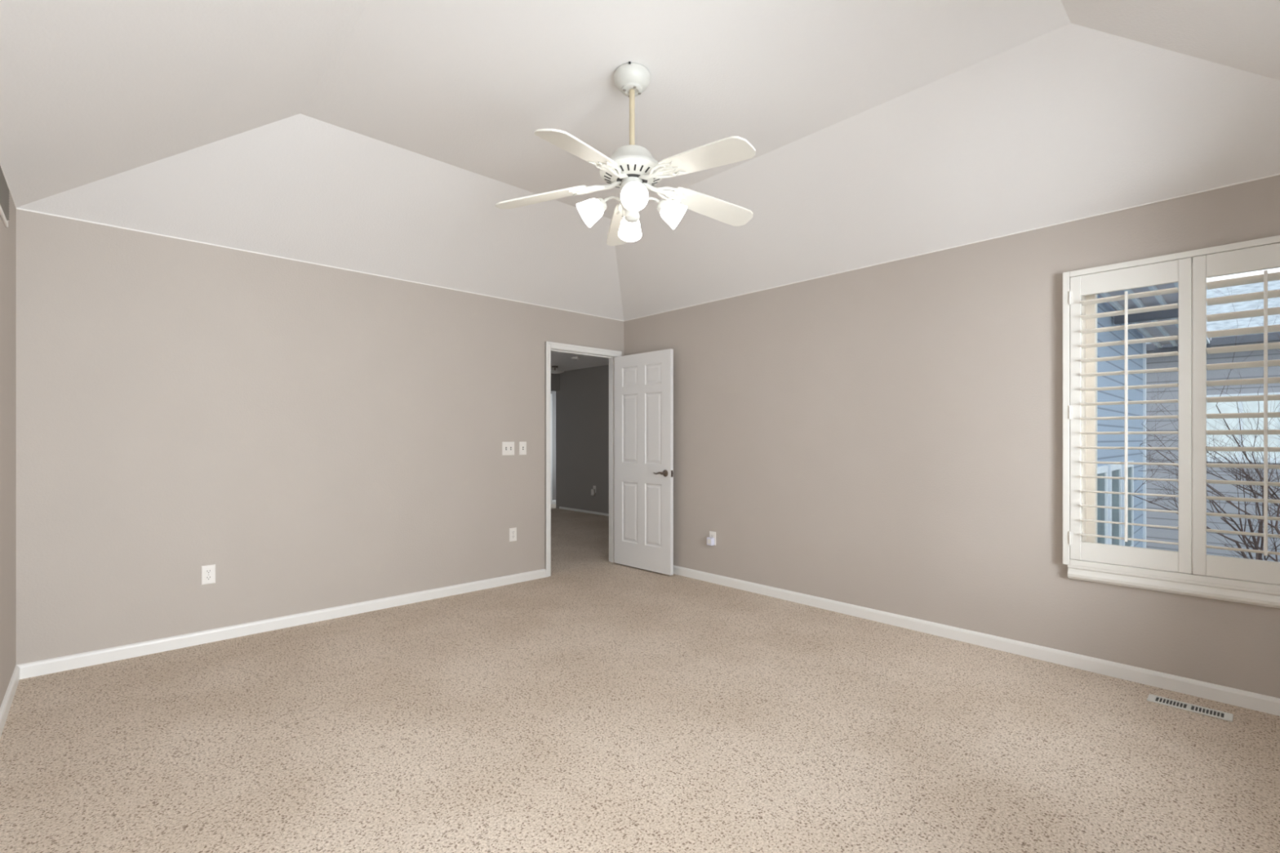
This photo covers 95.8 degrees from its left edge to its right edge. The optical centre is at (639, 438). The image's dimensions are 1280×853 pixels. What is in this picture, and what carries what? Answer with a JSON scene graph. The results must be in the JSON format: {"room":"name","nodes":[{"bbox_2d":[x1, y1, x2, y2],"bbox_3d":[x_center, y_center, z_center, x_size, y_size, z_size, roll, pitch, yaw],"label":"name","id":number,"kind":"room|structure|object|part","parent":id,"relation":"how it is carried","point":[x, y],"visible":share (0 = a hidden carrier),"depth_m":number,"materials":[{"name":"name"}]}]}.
{"room":"empty bedroom","nodes":[
{"label":"empty bedroom","id":0,"kind":"room"},
{"bbox_2d":[0,191,16,706],"bbox_3d":[-1.543,0.024,1.074,0.160,2.440,5.100,0,0,-43],"label":"wall","id":1,"kind":"structure","parent":0,"point":[7,235],"depth_m":2.70,"materials":[{"name":"beige paint"}]},
{"bbox_2d":[0,164,9,227],"bbox_3d":[-2.764,-1.066,2.507,0.014,0.190,0.420,0,0,-43],"label":"air vent","id":2,"kind":"object","parent":1,"relation":"in","point":[4,190],"visible":1,"depth_m":2.53,"materials":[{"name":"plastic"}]},
{"bbox_2d":[0,665,19,737],"bbox_3d":[-1.530,1.206,1.187,0.014,0.076,4.926,0,0,-43],"label":"baseboard","id":3,"kind":"structure","parent":1,"relation":"attached to","point":[6,705],"depth_m":2.66,"materials":[{"name":"white wood"}]},
{"bbox_2d":[16,208,623,664],"bbox_3d":[-1.734,0.024,4.467,4.517,2.440,0.115,0,0,-43],"label":"wall","id":4,"kind":"structure","parent":0,"point":[318,437],"depth_m":3.67,"materials":[{"name":"beige paint"}]},
{"bbox_2d":[201,564,215,585],"bbox_3d":[-2.638,0.830,3.537,0.070,0.115,0.008,0,0,-43],"label":"wall outlet","id":5,"kind":"object","parent":4,"relation":"attached to","point":[208,572],"visible":1,"depth_m":3.53,"materials":[{"name":"white plastic"}]},
{"bbox_2d":[204,575,212,580],"bbox_3d":[-2.637,0.850,3.535,0.034,0.028,0.003,0,0,-43],"label":"receptacle","id":6,"kind":"object","parent":5,"relation":"attached to","point":[206,577],"depth_m":3.53,"materials":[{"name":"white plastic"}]},
{"bbox_2d":[204,568,212,573],"bbox_3d":[-2.637,0.810,3.535,0.034,0.028,0.003,0,0,-43],"label":"receptacle","id":7,"kind":"object","parent":5,"relation":"attached to","point":[206,571],"depth_m":3.53,"materials":[{"name":"white plastic"}]},
{"bbox_2d":[16,568,546,679],"bbox_3d":[-2.036,1.206,4.096,3.250,0.076,0.014,0,0,-43],"label":"baseboard","id":8,"kind":"structure","parent":4,"relation":"attached to","point":[47,666],"depth_m":3.67,"materials":[{"name":"white wood"}]},
{"bbox_2d":[502,441,514,455],"bbox_3d":[-1.123,0.082,4.948,0.116,0.115,0.018,0,0,-43],"label":"light switch","id":9,"kind":"object","parent":4,"relation":"attached to","point":[508,447],"visible":1,"depth_m":4.95,"materials":[{"name":"white plastic"}]},
{"bbox_2d":[509,527,516,542],"bbox_3d":[-1.093,0.824,4.982,0.070,0.115,0.008,0,0,-43],"label":"wall outlet","id":10,"kind":"object","parent":4,"relation":"attached to","point":[513,531],"visible":1,"depth_m":4.98,"materials":[{"name":"white plastic"}]},
{"bbox_2d":[519,441,526,454],"bbox_3d":[-1.018,0.082,5.045,0.070,0.115,0.018,0,0,-43],"label":"light switch","id":11,"kind":"object","parent":4,"relation":"attached to","point":[522,445],"visible":1,"depth_m":5.05,"materials":[{"name":"white plastic"}]},
{"bbox_2d":[545,341,622,577],"bbox_3d":[-0.563,0.183,5.562,0.904,2.122,0.151,0,0,-43],"label":"trim","id":12,"kind":"structure","parent":4,"relation":"attached to","point":[549,346],"depth_m":5.43,"materials":[{"name":"white wood"}]},
{"bbox_2d":[0,161,1279,321],"bbox_3d":[-0.007,-1.192,2.621,4.197,0.007,4.940,0,0,-43],"label":"trim","id":13,"kind":"structure","parent":4,"relation":"attached to","point":[1278,174],"depth_m":3.53,"materials":[{"name":"white paint"}]},
{"bbox_2d":[551,391,555,500],"bbox_3d":[-2.082,0.024,10.691,2.600,2.440,0.120,0,0,-43],"label":"wall","id":14,"kind":"structure","parent":0,"point":[553,393],"depth_m":11.02,"materials":[{"name":"grey paint"}]},
{"bbox_2d":[551,393,552,504],"bbox_3d":[-1.999,0.194,10.676,0.900,2.100,0.015,0,0,-43],"label":"trim","id":15,"kind":"structure","parent":14,"relation":"attached to","point":[551,393],"depth_m":10.97,"materials":[{"name":"white wood"}]},
{"bbox_2d":[551,373,559,508],"bbox_3d":[-2.500,0.024,9.396,4.980,2.440,0.120,0,0,-43],"label":"wall","id":16,"kind":"structure","parent":0,"point":[555,378],"depth_m":10.34,"materials":[{"name":"grey paint"}]},
{"bbox_2d":[560,364,608,513],"bbox_3d":[-0.017,0.024,8.894,0.120,2.440,4.005,0,0,-43],"label":"wall","id":17,"kind":"structure","parent":0,"point":[584,392],"depth_m":9.78,"materials":[{"name":"grey paint"}]},
{"bbox_2d":[559,506,608,515],"bbox_3d":[-0.071,1.225,8.854,0.014,0.038,3.990,0,0,-43],"label":"baseboard","id":18,"kind":"structure","parent":17,"relation":"attached to","point":[561,508],"depth_m":9.76,"materials":[{"name":"white wood"}]},
{"bbox_3d":[-0.756,0.834,9.590,0.008,0.115,0.070,0,0,-43],"label":"wall outlet","id":19,"kind":"object","parent":17,"relation":"attached to","visible":0},
{"bbox_2d":[591,488,595,495],"bbox_3d":[-0.775,0.884,9.571,0.044,0.100,0.064,0,0,-43],"label":"plug","id":20,"kind":"object","parent":19,"relation":"attached to","point":[593,491],"visible":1,"depth_m":9.55,"materials":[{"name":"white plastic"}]},
{"bbox_2d":[0,0,1279,371],"bbox_3d":[-0.609,-1.525,5.577,7.677,0.658,10.400,0,0,-43],"label":"ceiling","id":21,"kind":"structure","parent":0,"point":[385,138],"depth_m":2.78,"materials":[{"name":"white paint"}]},
{"bbox_2d":[551,365,564,373],"bbox_3d":[-1.399,-1.137,9.522,0.300,0.118,0.300,0,0,-43],"label":"ceiling light","id":22,"kind":"object","parent":21,"relation":"attached to","point":[554,371],"visible":0.85,"depth_m":9.47,"materials":[{"name":"silver metal"}]},
{"bbox_3d":[-1.399,-1.095,9.522,0.300,0.035,0.300,0,0,-43],"label":"lamp shade","id":23,"kind":"part","parent":22,"relation":"part of","materials":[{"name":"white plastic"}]},
{"bbox_2d":[571,356,580,359],"bbox_3d":[-0.941,-1.176,8.476,0.136,0.040,0.136,0,0,-43],"label":"smoke detector","id":24,"kind":"object","parent":21,"relation":"attached to","point":[572,357],"visible":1,"depth_m":8.43,"materials":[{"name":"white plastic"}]},
{"bbox_2d":[494,62,755,245],"bbox_3d":[-0.058,-1.305,2.649,1.235,0.698,1.228,0,0,0],"label":"ceiling fan","id":25,"kind":"object","parent":21,"relation":"hanging from","point":[632,168],"visible":1,"depth_m":2.57,"materials":[{"name":"white metal"}]},
{"bbox_3d":[-0.455,-1.123,2.696,0.441,0.083,0.138,0,0,9],"label":"blade","id":26,"kind":"part","parent":25,"relation":"part of","materials":[{"name":"white wood"}]},
{"bbox_3d":[-0.239,-1.123,2.244,0.138,0.083,0.441,0,0,27],"label":"blade","id":27,"kind":"part","parent":25,"relation":"part of","materials":[{"name":"white wood"}]},
{"bbox_3d":[-0.223,-1.018,2.606,0.129,0.125,0.116,0,0,0],"label":"lamp shade","id":28,"kind":"part","parent":25,"relation":"part of","materials":[{"name":"white glass"}]},
{"bbox_3d":[-0.122,-1.080,2.614,0.099,0.036,0.013,0,0,-4],"label":"lamp arm","id":29,"kind":"part","parent":25,"relation":"part of","materials":[{"name":"white metal"}]},
{"bbox_3d":[-0.092,-1.123,3.042,0.138,0.083,0.441,0,0,-9],"label":"blade","id":30,"kind":"part","parent":25,"relation":"part of","materials":[{"name":"white wood"}]},
{"bbox_3d":[-0.049,-1.018,2.806,0.116,0.125,0.129,0,0,0],"label":"lamp shade","id":31,"kind":"part","parent":25,"relation":"part of","materials":[{"name":"white glass"}]},
{"bbox_3d":[-0.025,-1.035,2.449,0.050,0.060,0.070,0,0,0],"label":"bulb","id":32,"kind":"part","parent":25,"relation":"part of","materials":[{"name":"white glass"}]},
{"bbox_3d":[-0.023,-1.018,2.432,0.116,0.125,0.129,0,0,0],"label":"lamp shade","id":33,"kind":"part","parent":25,"relation":"part of","materials":[{"name":"white glass"}]},
{"bbox_3d":[0.050,-1.080,2.624,0.099,0.036,0.013,0,0,-4],"label":"lamp arm","id":34,"kind":"part","parent":25,"relation":"part of","materials":[{"name":"white metal"}]},
{"bbox_3d":[0.151,-1.018,2.632,0.129,0.125,0.116,0,0,0],"label":"lamp shade","id":35,"kind":"part","parent":25,"relation":"part of","materials":[{"name":"white glass"}]},
{"bbox_3d":[0.258,-1.123,2.310,0.441,0.083,0.138,0,0,45],"label":"blade","id":36,"kind":"part","parent":25,"relation":"part of","materials":[{"name":"white wood"}]},
{"bbox_3d":[0.349,-1.123,2.803,0.441,0.083,0.138,0,0,-27],"label":"blade","id":37,"kind":"part","parent":25,"relation":"part of","materials":[{"name":"white wood"}]},
{"bbox_2d":[0,504,1279,852],"bbox_3d":[-0.614,1.304,5.641,7.757,0.120,10.500,0,0,-43],"label":"floor","id":38,"kind":"structure","parent":0,"point":[611,707],"depth_m":2.38,"materials":[{"name":"beige carpet"}]},
{"bbox_2d":[1146,693,1233,721],"bbox_3d":[2.537,1.240,2.673,0.088,0.007,0.285,0,0,-43],"label":"floor vent","id":39,"kind":"object","parent":38,"relation":"in","point":[1173,703],"visible":1,"depth_m":2.67,"materials":[{"name":"white metal"}]},
{"bbox_2d":[623,174,1279,697],"bbox_3d":[1.638,0.024,4.051,0.160,2.440,5.100,0,0,-43],"label":"wall","id":40,"kind":"structure","parent":0,"point":[886,437],"depth_m":3.70,"materials":[{"name":"beige paint"}]},
{"bbox_2d":[614,348,673,575],"bbox_3d":[0.022,0.209,5.490,0.153,2.040,0.774,0,0,-45],"label":"door","id":41,"kind":"structure","parent":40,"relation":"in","point":[644,381],"depth_m":5.44,"materials":[{"name":"white wood"}]},
{"bbox_3d":[0.182,0.312,5.261,0.059,0.064,0.146,0,0,-45],"label":"handle","id":42,"kind":"part","parent":41,"relation":"part of","materials":[{"name":"silver metal"}]},
{"bbox_2d":[709,531,715,545],"bbox_3d":[0.628,0.860,5.008,0.008,0.115,0.070,0,0,-43],"label":"wall outlet","id":43,"kind":"object","parent":40,"relation":"attached to","point":[712,534],"visible":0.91,"depth_m":5.00,"materials":[{"name":"white plastic"}]},
{"bbox_2d":[706,537,714,545],"bbox_3d":[0.609,0.884,4.991,0.040,0.066,0.060,0,0,-43],"label":"plug","id":44,"kind":"object","parent":43,"relation":"attached to","point":[710,540],"visible":1,"depth_m":4.97,"materials":[{"name":"white plastic"}]},
{"bbox_2d":[673,564,1279,715],"bbox_3d":[1.520,1.206,4.050,0.014,0.076,4.940,0,0,-43],"label":"baseboard","id":45,"kind":"structure","parent":40,"relation":"attached to","point":[1233,696],"depth_m":3.30,"materials":[{"name":"white wood"}]},
{"bbox_2d":[1062,235,1279,608],"bbox_3d":[2.730,-0.073,2.852,0.200,1.670,1.025,0,0,-43],"label":"window","id":46,"kind":"structure","parent":40,"relation":"in","point":[1258,593],"depth_m":3.09,"materials":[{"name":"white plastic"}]},
{"bbox_2d":[1068,257,1191,573],"bbox_3d":[2.498,-0.112,2.967,0.099,1.526,0.483,0,0,-43],"label":"plantation shutter","id":47,"kind":"object","parent":46,"relation":"attached to","point":[1180,271],"visible":1,"depth_m":2.93,"materials":[{"name":"white wood"}]},
{"bbox_3d":[2.467,-0.113,2.936,0.011,1.271,0.012,0,0,-43],"label":"tilt rod","id":48,"kind":"part","parent":47,"relation":"part of","materials":[{"name":"white wood"}]},
{"bbox_3d":[2.504,-0.822,2.970,0.024,0.107,0.384,0,0,-43],"label":"rail","id":49,"kind":"part","parent":47,"relation":"part of","materials":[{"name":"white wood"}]},
{"bbox_3d":[2.504,0.602,2.970,0.024,0.099,0.384,0,0,-43],"label":"rail","id":50,"kind":"part","parent":47,"relation":"part of","materials":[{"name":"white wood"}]},
{"bbox_3d":[2.780,-0.106,2.899,0.063,1.500,0.872,0,0,-43],"label":"frame","id":51,"kind":"part","parent":46,"relation":"part of","materials":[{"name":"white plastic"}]},
{"bbox_3d":[2.675,0.723,2.796,0.042,0.078,0.988,0,0,-43],"label":"sill","id":52,"kind":"part","parent":46,"relation":"part of","materials":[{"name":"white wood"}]},
{"bbox_2d":[1192,242,1279,584],"bbox_3d":[2.831,-0.112,2.611,0.097,1.526,0.488,0,0,-43],"label":"plantation shutter","id":53,"kind":"object","parent":46,"relation":"attached to","point":[1264,257],"visible":1,"depth_m":2.69,"materials":[{"name":"white wood"}]},
{"bbox_3d":[2.832,-0.822,2.618,0.024,0.107,0.384,0,0,-43],"label":"rail","id":54,"kind":"part","parent":53,"relation":"part of","materials":[{"name":"white wood"}]},
{"bbox_3d":[2.832,0.602,2.618,0.024,0.099,0.384,0,0,-43],"label":"rail","id":55,"kind":"part","parent":53,"relation":"part of","materials":[{"name":"white wood"}]},
{"bbox_3d":[2.796,-0.115,2.585,0.011,1.274,0.012,0,0,-43],"label":"tilt rod","id":56,"kind":"part","parent":53,"relation":"part of","materials":[{"name":"white wood"}]},
{"label":"outside","id":57,"kind":"structure","parent":0,"visible":0},
{"bbox_3d":[23.518,2.744,24.591,59.820,0.200,55.000,0,0,-43],"label":"ground","id":58,"kind":"structure","parent":57,"visible":0},
{"bbox_2d":[1097,294,1146,547],"bbox_3d":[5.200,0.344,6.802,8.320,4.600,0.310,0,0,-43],"label":"house wing","id":59,"kind":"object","parent":58,"relation":"on","point":[1137,394],"visible":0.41,"depth_m":7.76,"materials":[{"name":"blue"}]},
{"bbox_3d":[5.411,0.984,6.817,0.690,1.160,0.008,0,0,-43],"label":"pane","id":60,"kind":"part","parent":59,"relation":"part of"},
{"bbox_3d":[6.178,0.984,7.535,0.690,1.160,0.008,0,0,-43],"label":"pane","id":61,"kind":"part","parent":59,"relation":"part of","materials":[{"name":"grey glass"}]},
{"bbox_3d":[6.963,0.984,8.269,0.740,1.160,0.008,0,0,-43],"label":"pane","id":62,"kind":"part","parent":59,"relation":"part of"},
{"bbox_2d":[1097,282,1211,353],"bbox_3d":[7.114,-1.596,7.888,6.200,0.240,0.720,0,0,-43],"label":"patio cover","id":63,"kind":"object","parent":59,"relation":"attached to","point":[1168,299],"visible":0.42,"depth_m":7.15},
{"bbox_2d":[1132,288,1279,561],"bbox_3d":[7.312,0.331,5.798,3.535,4.645,3.320,0,0,-32],"label":"bare tree","id":64,"kind":"object","parent":58,"relation":"on","point":[1258,556],"visible":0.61,"depth_m":6.29,"materials":[{"name":"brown plant"}]},
{"bbox_2d":[1146,280,1279,561],"bbox_3d":[15.083,-0.606,13.275,9.600,6.500,16.800,0,0,-43],"label":"house","id":65,"kind":"structure","parent":58,"relation":"on","point":[1162,518],"depth_m":11.26,"materials":[{"name":"grey"}]},
{"bbox_3d":[11.438,-0.206,11.009,0.010,1.120,0.990,0,0,-43],"label":"pane","id":66,"kind":"part","parent":65,"relation":"part of","materials":[{"name":"clear glass"}]}
]}

